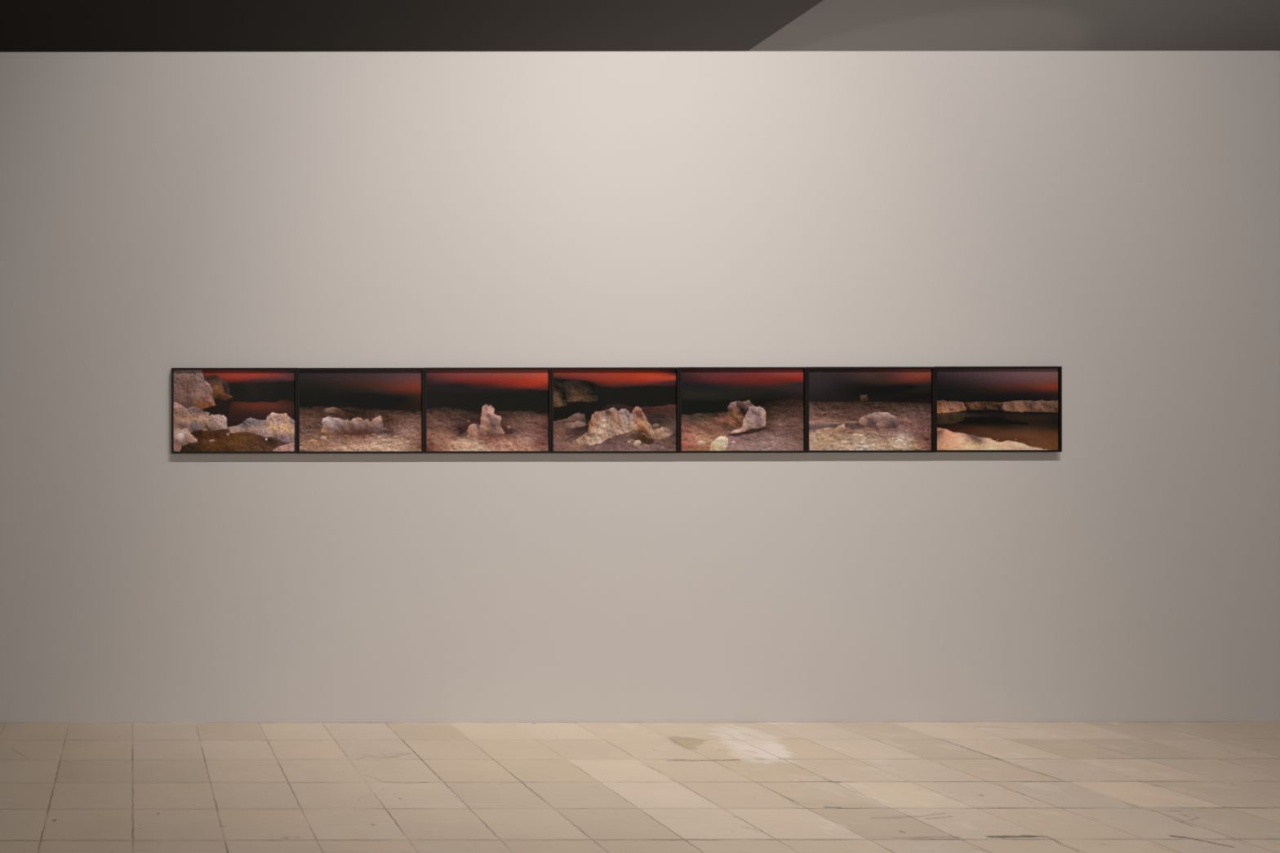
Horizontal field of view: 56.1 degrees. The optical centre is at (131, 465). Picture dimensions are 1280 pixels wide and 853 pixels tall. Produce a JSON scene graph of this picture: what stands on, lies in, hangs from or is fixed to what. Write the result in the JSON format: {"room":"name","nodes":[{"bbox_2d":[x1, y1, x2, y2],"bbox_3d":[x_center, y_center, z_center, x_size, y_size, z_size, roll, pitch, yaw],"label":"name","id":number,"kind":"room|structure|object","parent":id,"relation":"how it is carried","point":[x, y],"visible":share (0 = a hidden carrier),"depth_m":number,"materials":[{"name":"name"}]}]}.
{"room":"museum","nodes":[
{"label":"museum","id":0,"kind":"room"},
{"bbox_2d":[0,50,1279,723],"bbox_3d":[2.999,-0.433,5.817,20.000,3.796,0.280,0,0,0],"label":"wall","id":1,"kind":"structure","parent":0,"point":[1110,219],"depth_m":5.68,"materials":[{"name":"paint"}]},
{"bbox_2d":[171,368,297,453],"bbox_3d":[0.576,-0.308,5.661,0.703,0.479,0.030,0,0,0],"label":"framed photograph","id":2,"kind":"object","parent":1,"relation":"attached to","point":[215,411],"visible":1,"depth_m":5.66,"materials":[{"name":"paper"}]},
{"bbox_2d":[296,368,424,453],"bbox_3d":[1.284,-0.308,5.661,0.710,0.479,0.030,0,0,0],"label":"framed photograph","id":3,"kind":"object","parent":1,"relation":"attached to","point":[340,411],"visible":1,"depth_m":5.66,"materials":[{"name":"paper"}]},
{"bbox_2d":[424,367,551,453],"bbox_3d":[1.994,-0.309,5.661,0.709,0.479,0.030,0,0,0],"label":"framed photograph","id":4,"kind":"object","parent":1,"relation":"attached to","point":[468,410],"visible":1,"depth_m":5.66,"materials":[{"name":"paper"}]},
{"bbox_2d":[551,367,679,453],"bbox_3d":[2.707,-0.310,5.661,0.715,0.480,0.030,0,0,0],"label":"framed photograph","id":5,"kind":"object","parent":1,"relation":"attached to","point":[594,410],"visible":1,"depth_m":5.66,"materials":[{"name":"paper"}]},
{"bbox_2d":[679,367,807,453],"bbox_3d":[3.423,-0.312,5.661,0.714,0.479,0.030,0,0,0],"label":"framed photograph","id":6,"kind":"object","parent":1,"relation":"attached to","point":[722,410],"visible":1,"depth_m":5.66,"materials":[{"name":"paper"}]},
{"bbox_2d":[806,366,934,452],"bbox_3d":[4.138,-0.313,5.661,0.715,0.479,0.030,0,0,0],"label":"framed photograph","id":7,"kind":"object","parent":1,"relation":"attached to","point":[850,409],"visible":1,"depth_m":5.66,"materials":[{"name":"paper"}]},
{"bbox_2d":[934,366,1062,452],"bbox_3d":[4.852,-0.316,5.661,0.710,0.479,0.030,0,0,0],"label":"framed photograph","id":8,"kind":"object","parent":1,"relation":"attached to","point":[978,409],"visible":1,"depth_m":5.66,"materials":[{"name":"paper"}]},
{"bbox_2d":[0,721,1279,852],"bbox_3d":[3.002,1.445,3.250,20.000,0.001,18.500,0,0,0],"label":"floor","id":9,"kind":"structure","parent":0,"point":[996,787],"depth_m":4.53,"materials":[{"name":"tile"}]},
{"bbox_2d":[0,0,1279,52],"bbox_3d":[2.996,-3.615,9.700,20.000,0.120,5.600,0,0,0],"label":"ceiling","id":10,"kind":"structure","parent":0,"point":[25,25],"depth_m":8.16,"materials":[{"name":"paint"}]}
]}

